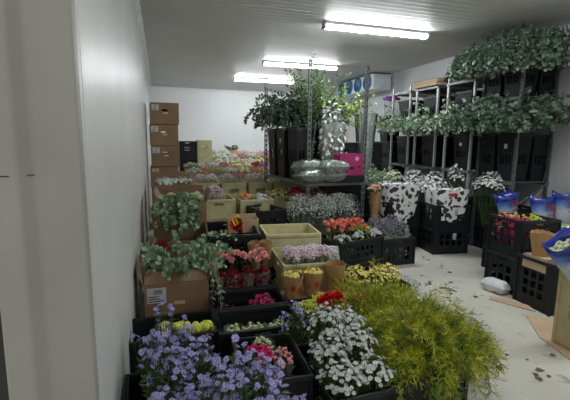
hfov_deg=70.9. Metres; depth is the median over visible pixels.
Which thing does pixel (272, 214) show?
plastic crate
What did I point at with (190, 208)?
bunch
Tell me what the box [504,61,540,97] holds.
bucket
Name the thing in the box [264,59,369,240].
trolley
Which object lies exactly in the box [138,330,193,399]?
bunch
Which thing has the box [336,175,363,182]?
plastic crate
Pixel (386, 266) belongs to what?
bunch
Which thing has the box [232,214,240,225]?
print
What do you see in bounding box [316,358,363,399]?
bunch
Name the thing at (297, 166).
plastic bag
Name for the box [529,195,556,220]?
printed sleeve
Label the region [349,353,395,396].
bunch
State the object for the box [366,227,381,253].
bunch
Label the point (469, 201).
bucket
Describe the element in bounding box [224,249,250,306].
bunch
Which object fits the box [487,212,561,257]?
plastic crate
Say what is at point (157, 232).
cardboard box
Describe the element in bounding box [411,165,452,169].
shelf
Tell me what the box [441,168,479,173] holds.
shelf
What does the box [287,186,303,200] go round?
bunch
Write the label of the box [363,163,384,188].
bush
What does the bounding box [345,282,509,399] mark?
plant
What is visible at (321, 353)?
bunch
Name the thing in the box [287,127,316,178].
bucket
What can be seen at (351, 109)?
leafy branches
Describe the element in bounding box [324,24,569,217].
wall
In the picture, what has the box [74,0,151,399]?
wall
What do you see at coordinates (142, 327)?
plastic crate
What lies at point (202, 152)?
cardboard box
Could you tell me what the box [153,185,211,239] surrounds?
cardboard box
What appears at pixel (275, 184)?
container
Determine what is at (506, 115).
bunch
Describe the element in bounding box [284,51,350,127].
bunch
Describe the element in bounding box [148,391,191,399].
bunch
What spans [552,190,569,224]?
printed sleeve
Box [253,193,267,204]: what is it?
bunch
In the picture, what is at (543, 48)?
bunch
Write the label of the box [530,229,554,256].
kraft bag
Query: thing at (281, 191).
bunch
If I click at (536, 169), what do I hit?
bucket
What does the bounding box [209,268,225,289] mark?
bunch
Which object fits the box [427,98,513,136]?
bunch
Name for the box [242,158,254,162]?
bunch
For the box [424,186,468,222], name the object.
printed sleeve
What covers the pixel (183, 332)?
bunch
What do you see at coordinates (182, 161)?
plastic crate
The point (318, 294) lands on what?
bunch
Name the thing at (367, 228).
bunch
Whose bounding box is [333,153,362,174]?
carton
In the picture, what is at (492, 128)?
bunch
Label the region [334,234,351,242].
bunch
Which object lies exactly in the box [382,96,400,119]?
bunch
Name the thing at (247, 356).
bunch
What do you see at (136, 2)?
trim
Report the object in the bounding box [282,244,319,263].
bunch
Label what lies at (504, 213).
bunch
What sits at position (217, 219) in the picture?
crate
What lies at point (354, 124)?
leafy branches
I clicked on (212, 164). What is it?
bunch
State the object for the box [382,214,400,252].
bunch
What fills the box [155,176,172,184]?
bunch
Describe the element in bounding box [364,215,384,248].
bunch
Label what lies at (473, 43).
bunch
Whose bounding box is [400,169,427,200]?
bunch
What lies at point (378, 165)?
plastic crate
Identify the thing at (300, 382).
plastic crate
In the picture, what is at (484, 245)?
plastic crate
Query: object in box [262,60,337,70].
ceiling light
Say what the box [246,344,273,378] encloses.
bunch
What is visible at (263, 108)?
bunch
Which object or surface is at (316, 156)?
bucket
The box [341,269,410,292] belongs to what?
plastic crate
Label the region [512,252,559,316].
plastic crate
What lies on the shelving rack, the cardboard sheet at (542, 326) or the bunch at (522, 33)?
the bunch at (522, 33)
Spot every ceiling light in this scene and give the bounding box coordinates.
[233,77,294,83]
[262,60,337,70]
[321,21,429,39]
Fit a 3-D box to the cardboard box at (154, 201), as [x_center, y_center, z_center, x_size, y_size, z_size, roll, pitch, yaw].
[-1.469,0.117,5.171,0.440,0.328,0.553,-2,9,-17]
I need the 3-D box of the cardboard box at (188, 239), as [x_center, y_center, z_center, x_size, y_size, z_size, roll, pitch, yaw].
[-1.082,0.551,4.300,0.450,0.398,0.503,-2,9,-15]
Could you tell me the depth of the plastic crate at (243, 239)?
3.57 m
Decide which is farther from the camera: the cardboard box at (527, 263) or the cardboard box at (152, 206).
the cardboard box at (152, 206)
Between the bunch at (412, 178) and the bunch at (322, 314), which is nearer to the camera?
the bunch at (322, 314)
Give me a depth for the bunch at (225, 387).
1.49 m
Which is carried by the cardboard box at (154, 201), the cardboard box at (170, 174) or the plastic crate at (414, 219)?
the cardboard box at (170, 174)
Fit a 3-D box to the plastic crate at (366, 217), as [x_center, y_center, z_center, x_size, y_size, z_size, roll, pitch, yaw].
[1.032,0.357,5.949,0.422,0.340,0.422,-2,9,-17]
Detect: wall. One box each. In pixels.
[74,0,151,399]
[150,86,323,154]
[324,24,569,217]
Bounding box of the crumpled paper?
[480,277,510,294]
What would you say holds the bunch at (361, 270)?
in the plastic crate at (403, 281)
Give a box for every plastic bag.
[291,159,319,171]
[291,169,346,183]
[318,159,349,174]
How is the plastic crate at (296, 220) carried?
on the trolley at (308, 185)
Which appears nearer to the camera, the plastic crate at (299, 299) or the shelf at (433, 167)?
the plastic crate at (299, 299)
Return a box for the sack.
[318,183,368,193]
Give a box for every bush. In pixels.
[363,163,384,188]
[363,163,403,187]
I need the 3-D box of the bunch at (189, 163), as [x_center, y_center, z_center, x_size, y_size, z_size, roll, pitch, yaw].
[-1.685,-0.210,7.278,0.326,0.975,0.193,-6,11,-36]
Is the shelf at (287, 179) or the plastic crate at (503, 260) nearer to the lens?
the plastic crate at (503, 260)
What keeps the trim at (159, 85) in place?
attached to the wall at (216, 115)
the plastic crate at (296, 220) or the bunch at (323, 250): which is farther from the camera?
the plastic crate at (296, 220)
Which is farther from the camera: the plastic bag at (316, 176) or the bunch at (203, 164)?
the bunch at (203, 164)
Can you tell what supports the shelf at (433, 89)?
attached to the trolley at (438, 89)
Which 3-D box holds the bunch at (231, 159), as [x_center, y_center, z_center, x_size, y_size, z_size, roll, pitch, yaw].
[-1.152,-0.364,8.222,0.311,1.010,0.204,1,9,2]
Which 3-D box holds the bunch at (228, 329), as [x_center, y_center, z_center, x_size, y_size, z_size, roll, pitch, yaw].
[-0.312,0.896,2.477,0.187,0.258,0.199,6,10,32]
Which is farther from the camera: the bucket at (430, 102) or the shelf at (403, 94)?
the shelf at (403, 94)
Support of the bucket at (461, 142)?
on the trolley at (475, 83)
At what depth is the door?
1.06 m
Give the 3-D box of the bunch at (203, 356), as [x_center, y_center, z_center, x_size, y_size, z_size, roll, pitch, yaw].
[-0.416,0.867,1.775,0.304,0.522,0.286,-4,10,-26]
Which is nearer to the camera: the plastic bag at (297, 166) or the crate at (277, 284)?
the crate at (277, 284)
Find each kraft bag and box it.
[281,270,303,299]
[302,266,323,296]
[325,259,345,291]
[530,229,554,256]
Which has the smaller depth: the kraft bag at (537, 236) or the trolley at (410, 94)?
the kraft bag at (537, 236)
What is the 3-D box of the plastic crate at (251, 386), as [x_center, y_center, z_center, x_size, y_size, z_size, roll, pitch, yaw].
[-0.170,1.027,1.589,0.362,0.290,0.482,-2,9,-15]
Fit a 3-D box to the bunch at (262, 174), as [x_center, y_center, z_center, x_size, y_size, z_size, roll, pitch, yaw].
[-0.349,0.006,6.248,0.314,0.888,0.213,2,9,11]
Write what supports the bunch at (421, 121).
in the bucket at (430, 102)
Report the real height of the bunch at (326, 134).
0.986 m
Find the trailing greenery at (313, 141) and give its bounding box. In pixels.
[311,122,321,159]
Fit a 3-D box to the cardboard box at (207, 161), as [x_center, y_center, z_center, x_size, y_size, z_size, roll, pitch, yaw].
[-1.633,-0.688,8.068,0.280,0.340,0.380,-2,9,-17]
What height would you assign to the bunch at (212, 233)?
0.228 m
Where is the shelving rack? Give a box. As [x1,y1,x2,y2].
[469,65,560,245]
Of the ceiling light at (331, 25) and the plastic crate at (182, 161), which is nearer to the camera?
the ceiling light at (331, 25)
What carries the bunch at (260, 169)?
in the container
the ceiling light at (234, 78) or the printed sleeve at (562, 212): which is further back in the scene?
the ceiling light at (234, 78)
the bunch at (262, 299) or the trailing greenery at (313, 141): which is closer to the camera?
the bunch at (262, 299)
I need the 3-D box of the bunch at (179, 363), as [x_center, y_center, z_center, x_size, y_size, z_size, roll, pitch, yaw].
[-0.447,0.869,1.687,0.295,0.543,0.285,-5,10,-34]
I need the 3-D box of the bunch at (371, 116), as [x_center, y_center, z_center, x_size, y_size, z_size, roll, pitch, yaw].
[1.261,-0.453,6.325,0.287,1.834,0.323,-2,9,-19]
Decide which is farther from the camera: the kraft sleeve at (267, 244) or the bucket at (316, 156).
the bucket at (316, 156)
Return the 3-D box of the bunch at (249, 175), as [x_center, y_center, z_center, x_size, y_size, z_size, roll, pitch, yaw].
[-0.500,0.013,6.197,0.330,0.886,0.190,-3,9,-21]
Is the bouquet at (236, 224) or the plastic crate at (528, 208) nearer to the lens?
the bouquet at (236, 224)
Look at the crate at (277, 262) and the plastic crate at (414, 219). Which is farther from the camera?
the plastic crate at (414, 219)
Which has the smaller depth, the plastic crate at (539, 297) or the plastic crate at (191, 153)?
the plastic crate at (539, 297)
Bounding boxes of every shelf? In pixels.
[264,173,365,186]
[388,162,421,165]
[392,90,445,97]
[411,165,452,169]
[415,85,472,92]
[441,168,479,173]
[447,78,497,87]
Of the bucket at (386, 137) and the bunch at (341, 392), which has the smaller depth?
the bunch at (341, 392)
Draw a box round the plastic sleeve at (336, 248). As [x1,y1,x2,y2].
[323,245,339,261]
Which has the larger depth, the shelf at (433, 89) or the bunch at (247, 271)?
the shelf at (433, 89)
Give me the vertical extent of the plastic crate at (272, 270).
0.280 m
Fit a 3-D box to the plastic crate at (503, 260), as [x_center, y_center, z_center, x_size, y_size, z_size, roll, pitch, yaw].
[2.267,0.680,3.874,0.442,0.350,0.402,-1,9,-14]
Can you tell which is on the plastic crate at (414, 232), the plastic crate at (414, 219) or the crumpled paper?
the plastic crate at (414, 219)
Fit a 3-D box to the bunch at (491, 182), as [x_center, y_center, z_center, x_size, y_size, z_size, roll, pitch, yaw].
[2.613,-0.013,5.062,0.397,0.715,0.495,-4,10,-28]
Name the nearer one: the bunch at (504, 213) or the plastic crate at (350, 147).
the bunch at (504, 213)
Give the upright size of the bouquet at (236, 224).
0.195 m
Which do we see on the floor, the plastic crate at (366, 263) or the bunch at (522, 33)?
the plastic crate at (366, 263)
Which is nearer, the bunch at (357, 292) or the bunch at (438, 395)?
the bunch at (438, 395)
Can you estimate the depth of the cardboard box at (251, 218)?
3.94 m
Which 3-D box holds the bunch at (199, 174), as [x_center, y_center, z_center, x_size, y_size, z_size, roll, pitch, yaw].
[-1.270,0.043,5.945,0.199,0.884,0.312,7,10,34]
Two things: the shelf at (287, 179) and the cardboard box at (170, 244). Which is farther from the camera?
the shelf at (287, 179)
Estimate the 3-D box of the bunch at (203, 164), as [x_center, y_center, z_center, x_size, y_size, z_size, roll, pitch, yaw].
[-1.529,-0.213,7.323,0.213,0.971,0.334,5,10,27]
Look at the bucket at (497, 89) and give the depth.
4.95 m
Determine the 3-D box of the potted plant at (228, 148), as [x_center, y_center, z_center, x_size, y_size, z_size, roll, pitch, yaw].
[-1.373,-1.310,10.276,0.356,0.247,0.364,0,9,-2]
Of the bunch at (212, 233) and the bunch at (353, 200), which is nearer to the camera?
the bunch at (212, 233)
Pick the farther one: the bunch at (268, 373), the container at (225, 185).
the container at (225, 185)
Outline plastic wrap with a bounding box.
[369,274,420,290]
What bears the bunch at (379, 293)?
in the plastic crate
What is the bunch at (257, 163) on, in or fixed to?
in the container
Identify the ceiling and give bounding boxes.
[140,0,569,91]
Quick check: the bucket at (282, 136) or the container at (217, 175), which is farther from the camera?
the container at (217, 175)
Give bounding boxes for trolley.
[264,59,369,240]
[388,85,445,183]
[411,85,472,189]
[441,77,510,241]
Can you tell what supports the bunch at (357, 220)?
in the plastic crate at (348, 257)
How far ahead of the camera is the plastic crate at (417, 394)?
1.94 m
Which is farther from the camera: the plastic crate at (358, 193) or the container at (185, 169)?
the container at (185, 169)
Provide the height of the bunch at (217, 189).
0.389 m
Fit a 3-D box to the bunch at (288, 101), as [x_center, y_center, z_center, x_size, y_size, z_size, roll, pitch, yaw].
[0.346,-1.287,5.524,1.054,0.664,0.981,-3,9,-24]
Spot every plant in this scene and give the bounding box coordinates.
[224,145,237,153]
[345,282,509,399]
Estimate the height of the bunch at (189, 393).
0.484 m
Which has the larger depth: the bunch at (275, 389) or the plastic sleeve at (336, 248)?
the plastic sleeve at (336, 248)
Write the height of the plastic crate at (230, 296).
0.290 m
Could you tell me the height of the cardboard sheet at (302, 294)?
0.010 m
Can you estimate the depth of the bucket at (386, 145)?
7.29 m
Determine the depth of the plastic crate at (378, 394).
1.86 m
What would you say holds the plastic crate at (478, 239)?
on the floor
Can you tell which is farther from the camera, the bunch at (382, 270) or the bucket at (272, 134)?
the bucket at (272, 134)
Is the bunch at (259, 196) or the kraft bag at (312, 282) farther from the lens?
the bunch at (259, 196)
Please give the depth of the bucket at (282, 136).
5.43 m
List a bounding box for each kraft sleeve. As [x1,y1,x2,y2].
[247,240,259,269]
[260,239,271,268]
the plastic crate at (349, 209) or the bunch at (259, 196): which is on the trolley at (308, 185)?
the plastic crate at (349, 209)
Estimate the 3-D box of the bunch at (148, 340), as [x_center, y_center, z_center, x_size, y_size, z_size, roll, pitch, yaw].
[-0.583,0.783,1.932,0.291,0.638,0.279,8,11,40]
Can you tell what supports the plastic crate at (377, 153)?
on the plastic crate at (378, 165)
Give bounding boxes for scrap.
[490,296,535,311]
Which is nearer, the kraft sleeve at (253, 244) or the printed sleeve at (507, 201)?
the kraft sleeve at (253, 244)
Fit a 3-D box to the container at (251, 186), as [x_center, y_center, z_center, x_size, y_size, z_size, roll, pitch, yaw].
[-0.441,0.076,6.282,0.382,0.760,0.440,-2,9,-19]
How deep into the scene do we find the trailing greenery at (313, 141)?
4.98 m
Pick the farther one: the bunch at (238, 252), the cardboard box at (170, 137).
the cardboard box at (170, 137)
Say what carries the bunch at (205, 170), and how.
in the container at (188, 174)
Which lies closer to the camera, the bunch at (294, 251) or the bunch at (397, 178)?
the bunch at (294, 251)
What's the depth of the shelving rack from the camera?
4.86 m
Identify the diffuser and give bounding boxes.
[265,62,336,69]
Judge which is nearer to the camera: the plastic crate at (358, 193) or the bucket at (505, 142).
the bucket at (505, 142)
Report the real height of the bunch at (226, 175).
0.884 m
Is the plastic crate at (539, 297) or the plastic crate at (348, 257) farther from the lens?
the plastic crate at (348, 257)
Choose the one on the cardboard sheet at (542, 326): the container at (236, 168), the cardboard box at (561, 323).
the cardboard box at (561, 323)
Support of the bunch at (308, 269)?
in the kraft bag at (312, 282)
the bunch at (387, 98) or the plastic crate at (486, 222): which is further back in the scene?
the bunch at (387, 98)
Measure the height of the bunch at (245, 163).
0.971 m
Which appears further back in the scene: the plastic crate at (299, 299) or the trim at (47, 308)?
the plastic crate at (299, 299)
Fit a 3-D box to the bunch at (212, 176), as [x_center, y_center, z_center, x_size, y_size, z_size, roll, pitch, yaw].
[-1.094,0.037,5.988,0.190,0.886,0.330,0,9,-3]
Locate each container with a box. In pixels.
[185,169,207,178]
[188,174,210,179]
[191,180,219,199]
[207,168,230,173]
[214,173,236,180]
[217,180,246,196]
[230,168,251,172]
[238,173,260,188]
[242,179,272,199]
[267,179,296,195]
[297,184,318,194]
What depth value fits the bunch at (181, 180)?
5.03 m
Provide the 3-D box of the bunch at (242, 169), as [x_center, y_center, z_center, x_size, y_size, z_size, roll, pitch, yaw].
[-0.717,-0.113,6.868,0.311,0.927,0.204,2,9,8]
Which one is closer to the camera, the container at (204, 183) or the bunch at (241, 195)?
the bunch at (241, 195)
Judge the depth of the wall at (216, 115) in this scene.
10.74 m
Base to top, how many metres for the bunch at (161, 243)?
0.373 m
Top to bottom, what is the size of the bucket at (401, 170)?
0.460 m
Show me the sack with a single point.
(347, 189)
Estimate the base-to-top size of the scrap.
0.006 m
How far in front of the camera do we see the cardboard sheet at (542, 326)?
3.00 m
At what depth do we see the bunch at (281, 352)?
2.02 m
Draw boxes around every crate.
[122,364,205,399]
[129,309,219,376]
[178,141,196,158]
[179,159,196,175]
[196,386,275,399]
[204,221,260,265]
[206,194,235,217]
[207,217,227,234]
[208,286,287,329]
[209,274,275,305]
[214,304,304,379]
[218,264,260,287]
[232,332,312,399]
[233,194,273,213]
[246,204,286,226]
[247,266,277,287]
[259,223,320,247]
[265,191,304,209]
[271,246,330,291]
[274,278,282,290]
[287,208,325,228]
[287,297,371,361]
[291,336,403,399]
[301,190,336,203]
[321,229,383,263]
[327,209,356,232]
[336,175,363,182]
[337,189,372,214]
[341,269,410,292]
[344,142,357,153]
[349,257,382,271]
[356,142,382,162]
[360,339,468,399]
[363,215,368,223]
[364,236,415,265]
[370,163,381,179]
[378,201,419,225]
[379,224,418,247]
[417,224,468,254]
[419,200,470,229]
[468,223,483,248]
[470,201,494,225]
[481,244,508,271]
[483,221,495,244]
[484,249,515,295]
[487,204,531,220]
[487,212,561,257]
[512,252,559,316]
[523,269,543,300]
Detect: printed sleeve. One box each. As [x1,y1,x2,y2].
[374,180,419,222]
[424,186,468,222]
[493,190,519,212]
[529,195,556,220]
[542,226,569,279]
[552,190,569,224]
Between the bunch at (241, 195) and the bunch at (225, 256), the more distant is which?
the bunch at (241, 195)
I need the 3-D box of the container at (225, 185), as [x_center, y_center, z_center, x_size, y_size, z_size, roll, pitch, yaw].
[-0.823,0.089,6.164,0.382,0.760,0.440,-2,9,-18]
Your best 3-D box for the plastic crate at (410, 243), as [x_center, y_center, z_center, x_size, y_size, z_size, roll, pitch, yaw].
[1.201,0.557,4.740,0.462,0.310,0.482,-2,9,-19]
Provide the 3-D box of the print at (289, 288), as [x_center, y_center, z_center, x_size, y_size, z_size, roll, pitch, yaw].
[0.063,0.648,2.915,0.134,0.097,0.054,-1,9,-12]
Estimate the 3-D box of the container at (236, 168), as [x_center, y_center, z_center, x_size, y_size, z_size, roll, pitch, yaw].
[-0.853,-0.168,7.598,0.382,0.840,0.440,-2,9,-19]
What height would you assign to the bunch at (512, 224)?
0.364 m
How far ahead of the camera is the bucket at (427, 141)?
6.07 m
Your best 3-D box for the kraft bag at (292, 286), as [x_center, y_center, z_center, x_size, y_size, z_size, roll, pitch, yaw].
[0.054,0.635,2.967,0.164,0.200,0.164,0,9,-3]
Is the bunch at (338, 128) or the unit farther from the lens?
the unit
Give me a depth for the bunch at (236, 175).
6.08 m
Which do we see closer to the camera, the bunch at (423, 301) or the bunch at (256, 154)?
the bunch at (423, 301)
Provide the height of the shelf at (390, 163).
0.035 m
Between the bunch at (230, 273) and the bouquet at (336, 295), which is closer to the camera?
the bouquet at (336, 295)
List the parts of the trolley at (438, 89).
post, post, post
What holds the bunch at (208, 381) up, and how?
in the plastic crate at (251, 386)
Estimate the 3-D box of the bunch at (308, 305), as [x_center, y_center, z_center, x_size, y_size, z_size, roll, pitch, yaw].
[0.153,0.831,2.723,0.278,0.324,0.223,-4,10,-26]
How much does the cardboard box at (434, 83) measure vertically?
0.050 m
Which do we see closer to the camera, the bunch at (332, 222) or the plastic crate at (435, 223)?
the bunch at (332, 222)
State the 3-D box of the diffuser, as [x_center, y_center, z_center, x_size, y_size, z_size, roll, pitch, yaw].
[0.285,-2.387,7.154,1.360,0.042,0.096,-2,9,-17]
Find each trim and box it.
[0,0,98,399]
[133,0,151,85]
[151,84,323,93]
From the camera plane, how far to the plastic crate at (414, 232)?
5.29 m
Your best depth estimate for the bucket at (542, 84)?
4.73 m
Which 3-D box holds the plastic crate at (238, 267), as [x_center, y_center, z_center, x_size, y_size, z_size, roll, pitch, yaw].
[-0.520,0.681,3.883,0.482,0.280,0.622,-1,9,-13]
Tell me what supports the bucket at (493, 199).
on the trolley at (475, 83)
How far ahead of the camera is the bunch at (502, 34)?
4.64 m
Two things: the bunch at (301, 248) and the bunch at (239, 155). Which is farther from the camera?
the bunch at (239, 155)
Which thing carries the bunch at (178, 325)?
in the plastic crate at (142, 327)
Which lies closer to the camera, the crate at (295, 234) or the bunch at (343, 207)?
the crate at (295, 234)
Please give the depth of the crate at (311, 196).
5.49 m
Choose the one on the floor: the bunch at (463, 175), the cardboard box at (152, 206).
the cardboard box at (152, 206)
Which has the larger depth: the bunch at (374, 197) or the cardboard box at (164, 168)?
the cardboard box at (164, 168)
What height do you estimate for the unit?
0.330 m
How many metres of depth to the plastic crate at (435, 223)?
4.99 m
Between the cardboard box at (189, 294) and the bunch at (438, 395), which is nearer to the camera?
the bunch at (438, 395)
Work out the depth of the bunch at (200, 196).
4.15 m
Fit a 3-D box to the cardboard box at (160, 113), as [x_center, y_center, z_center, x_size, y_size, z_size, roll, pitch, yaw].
[-1.920,-1.356,6.337,0.420,0.320,0.554,-2,9,-19]
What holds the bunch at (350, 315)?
in the plastic crate at (378, 394)
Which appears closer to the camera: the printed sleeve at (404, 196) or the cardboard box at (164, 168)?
the printed sleeve at (404, 196)
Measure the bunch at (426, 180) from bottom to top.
0.963 m
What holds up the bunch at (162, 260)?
on the cardboard box at (189, 294)
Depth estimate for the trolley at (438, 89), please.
6.10 m
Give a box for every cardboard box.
[136,250,210,320]
[149,102,178,124]
[149,124,178,145]
[150,166,178,187]
[151,145,179,166]
[151,206,153,228]
[152,171,198,199]
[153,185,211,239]
[153,199,160,226]
[153,236,218,271]
[154,226,160,241]
[163,238,197,241]
[196,140,211,157]
[197,158,211,168]
[227,213,258,232]
[344,129,348,141]
[413,78,454,85]
[413,81,446,88]
[522,252,555,273]
[551,270,569,348]
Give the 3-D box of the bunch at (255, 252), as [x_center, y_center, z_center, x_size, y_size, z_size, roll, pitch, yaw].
[-0.227,0.641,3.248,0.192,0.532,0.219,-5,10,-32]
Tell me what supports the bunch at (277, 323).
in the plastic crate at (224, 318)
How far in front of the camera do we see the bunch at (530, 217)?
3.72 m
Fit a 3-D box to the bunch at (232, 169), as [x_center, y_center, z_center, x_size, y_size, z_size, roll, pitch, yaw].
[-0.940,-0.104,6.795,0.330,0.927,0.190,-3,9,-24]
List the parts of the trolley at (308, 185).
post, post, post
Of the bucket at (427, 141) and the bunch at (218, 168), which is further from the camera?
the bunch at (218, 168)
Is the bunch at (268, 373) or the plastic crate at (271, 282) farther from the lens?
the plastic crate at (271, 282)
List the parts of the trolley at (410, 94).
post, post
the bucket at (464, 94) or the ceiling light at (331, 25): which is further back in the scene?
the bucket at (464, 94)
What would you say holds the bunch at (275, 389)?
in the plastic crate at (251, 386)
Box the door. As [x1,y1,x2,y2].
[0,313,8,399]
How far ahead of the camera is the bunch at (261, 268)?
3.12 m
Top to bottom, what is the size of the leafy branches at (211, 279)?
0.399 m
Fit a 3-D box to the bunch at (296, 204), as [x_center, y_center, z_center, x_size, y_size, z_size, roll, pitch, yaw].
[0.204,0.170,4.805,0.398,0.515,0.397,5,10,27]
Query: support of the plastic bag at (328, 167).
on the plastic bag at (316, 176)
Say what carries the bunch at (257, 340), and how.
in the plastic crate at (300, 382)
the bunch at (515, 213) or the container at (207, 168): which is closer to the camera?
the bunch at (515, 213)
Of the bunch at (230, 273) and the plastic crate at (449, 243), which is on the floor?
the plastic crate at (449, 243)
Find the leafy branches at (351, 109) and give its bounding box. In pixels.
[291,84,376,126]
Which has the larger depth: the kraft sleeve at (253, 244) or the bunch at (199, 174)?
the bunch at (199, 174)
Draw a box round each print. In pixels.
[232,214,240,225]
[285,284,300,293]
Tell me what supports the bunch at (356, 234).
in the plastic crate at (348, 257)
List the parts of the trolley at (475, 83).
post, post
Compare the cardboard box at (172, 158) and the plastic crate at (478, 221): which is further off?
the cardboard box at (172, 158)
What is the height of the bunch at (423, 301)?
0.341 m
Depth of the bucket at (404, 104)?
6.60 m
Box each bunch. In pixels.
[130,297,191,393]
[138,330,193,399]
[139,230,231,280]
[146,342,205,399]
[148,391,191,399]
[151,191,201,234]
[153,240,171,251]
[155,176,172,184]
[158,336,223,399]
[164,323,216,386]
[168,177,195,184]
[169,373,222,399]
[172,321,191,358]
[183,162,197,169]
[184,364,246,399]
[186,167,201,177]
[189,191,205,201]
[191,320,215,332]
[196,162,206,167]
[196,173,205,182]
[200,167,212,175]
[203,231,236,253]
[204,184,223,205]
[205,173,216,199]
[208,162,218,168]
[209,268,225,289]
[210,250,229,289]
[211,334,278,399]
[212,167,228,173]
[219,162,229,169]
[219,173,234,192]
[220,167,237,173]
[220,369,265,399]
[222,158,234,163]
[223,266,243,306]
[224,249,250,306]
[226,323,243,331]
[230,162,243,168]
[231,352,291,399]
[232,172,247,192]
[236,191,252,201]
[237,153,246,158]
[237,167,251,172]
[238,265,257,304]
[239,162,251,168]
[241,247,271,286]
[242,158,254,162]
[242,322,270,334]
[243,87,304,127]
[243,173,261,193]
[246,336,276,377]
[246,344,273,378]
[249,167,257,173]
[249,293,274,304]
[251,161,263,167]
[253,89,325,131]
[253,172,271,191]
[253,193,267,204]
[254,153,263,159]
[255,265,270,285]
[257,166,269,173]
[259,378,306,399]
[268,84,320,127]
[269,319,290,326]
[270,187,286,200]
[272,346,295,394]
[275,80,349,126]
[278,300,310,350]
[281,245,301,268]
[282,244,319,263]
[283,269,301,277]
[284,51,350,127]
[286,193,319,224]
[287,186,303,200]
[288,299,325,321]
[302,243,318,269]
[303,243,337,262]
[304,265,322,273]
[305,302,348,371]
[307,291,332,319]
[307,331,352,397]
[308,193,335,233]
[310,188,325,194]
[310,256,433,346]
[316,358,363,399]
[318,100,334,160]
[322,218,344,244]
[324,303,366,385]
[325,192,356,231]
[327,103,345,159]
[333,325,379,396]
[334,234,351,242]
[336,218,356,242]
[337,193,352,202]
[343,264,369,285]
[345,217,366,251]
[346,195,361,225]
[346,321,467,399]
[347,292,367,308]
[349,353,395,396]
[351,224,370,249]
[352,230,363,257]
[358,112,375,185]
[362,267,392,286]
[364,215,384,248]
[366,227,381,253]
[367,184,381,226]
[369,291,485,364]
[370,218,394,260]
[374,262,402,287]
[377,106,430,136]
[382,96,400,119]
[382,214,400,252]
[384,169,403,181]
[385,217,410,259]
[399,101,468,136]
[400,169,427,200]
[419,171,452,199]
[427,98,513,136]
[437,92,534,133]
[444,34,536,83]
[444,43,508,82]
[447,164,479,199]
[451,90,562,132]
[456,29,563,80]
[467,86,569,132]
[471,23,569,78]
[472,171,509,225]
[480,23,569,79]
[492,212,517,243]
[507,217,529,247]
[510,212,524,245]
[521,216,547,247]
[525,213,542,247]
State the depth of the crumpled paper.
3.73 m
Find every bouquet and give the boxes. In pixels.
[229,214,242,232]
[316,290,345,316]
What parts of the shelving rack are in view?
shelf, shelf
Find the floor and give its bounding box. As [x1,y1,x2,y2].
[140,214,569,399]
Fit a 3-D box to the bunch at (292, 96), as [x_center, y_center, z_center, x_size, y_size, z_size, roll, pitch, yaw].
[0.190,-1.339,5.857,1.054,0.664,0.981,1,9,-1]
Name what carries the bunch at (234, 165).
in the container at (236, 168)
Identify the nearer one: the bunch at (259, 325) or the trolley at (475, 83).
the bunch at (259, 325)
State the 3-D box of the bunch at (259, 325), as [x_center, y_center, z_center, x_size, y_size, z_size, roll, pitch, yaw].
[-0.177,0.892,2.517,0.187,0.258,0.199,-3,9,-25]
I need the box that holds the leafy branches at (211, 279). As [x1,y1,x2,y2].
[209,260,225,307]
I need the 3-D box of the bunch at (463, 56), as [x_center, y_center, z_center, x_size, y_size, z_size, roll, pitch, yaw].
[2.537,-1.796,4.979,1.013,0.660,1.168,-3,9,-25]
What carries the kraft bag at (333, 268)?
on the cardboard sheet at (302, 294)
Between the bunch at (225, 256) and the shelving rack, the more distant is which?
the shelving rack
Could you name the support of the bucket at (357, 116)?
on the plastic crate at (377, 153)
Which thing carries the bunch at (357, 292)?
in the plastic crate at (299, 299)
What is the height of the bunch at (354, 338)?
0.440 m
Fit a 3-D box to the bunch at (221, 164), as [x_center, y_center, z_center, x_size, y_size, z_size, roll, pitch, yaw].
[-1.136,-0.228,7.445,0.197,0.973,0.335,-8,12,-44]
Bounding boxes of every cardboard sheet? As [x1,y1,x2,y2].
[280,288,341,297]
[526,315,569,359]
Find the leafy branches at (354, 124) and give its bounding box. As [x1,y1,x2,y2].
[349,110,381,128]
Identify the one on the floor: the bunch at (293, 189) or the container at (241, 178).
the container at (241, 178)
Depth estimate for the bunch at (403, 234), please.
4.59 m
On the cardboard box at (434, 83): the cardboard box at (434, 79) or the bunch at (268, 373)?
the cardboard box at (434, 79)
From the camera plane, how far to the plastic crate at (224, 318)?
2.61 m
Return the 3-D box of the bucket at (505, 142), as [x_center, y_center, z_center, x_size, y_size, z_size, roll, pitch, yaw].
[2.791,-0.517,4.896,0.286,0.560,0.286,-2,9,-17]
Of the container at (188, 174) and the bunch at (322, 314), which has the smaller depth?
the bunch at (322, 314)
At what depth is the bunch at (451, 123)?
5.03 m
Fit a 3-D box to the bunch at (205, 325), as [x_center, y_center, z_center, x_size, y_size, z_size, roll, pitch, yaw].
[-0.484,0.875,2.425,0.190,0.311,0.154,-3,9,-21]
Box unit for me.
[337,73,390,97]
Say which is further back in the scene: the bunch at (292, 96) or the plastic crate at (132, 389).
the bunch at (292, 96)
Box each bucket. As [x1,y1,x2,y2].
[267,128,287,174]
[276,128,288,176]
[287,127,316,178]
[314,128,321,160]
[355,114,378,141]
[378,141,402,166]
[379,115,398,141]
[381,166,404,180]
[396,136,420,163]
[398,100,423,119]
[420,136,449,166]
[423,96,452,121]
[452,135,479,169]
[456,90,485,111]
[468,197,480,226]
[469,196,494,215]
[479,135,509,178]
[486,72,516,99]
[496,134,534,181]
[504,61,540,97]
[519,135,550,180]
[527,63,556,95]
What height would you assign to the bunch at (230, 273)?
0.422 m
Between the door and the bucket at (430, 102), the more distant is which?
the bucket at (430, 102)
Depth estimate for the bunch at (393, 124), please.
6.58 m
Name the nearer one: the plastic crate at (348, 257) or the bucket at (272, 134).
the plastic crate at (348, 257)
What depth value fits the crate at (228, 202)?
4.92 m
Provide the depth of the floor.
3.11 m

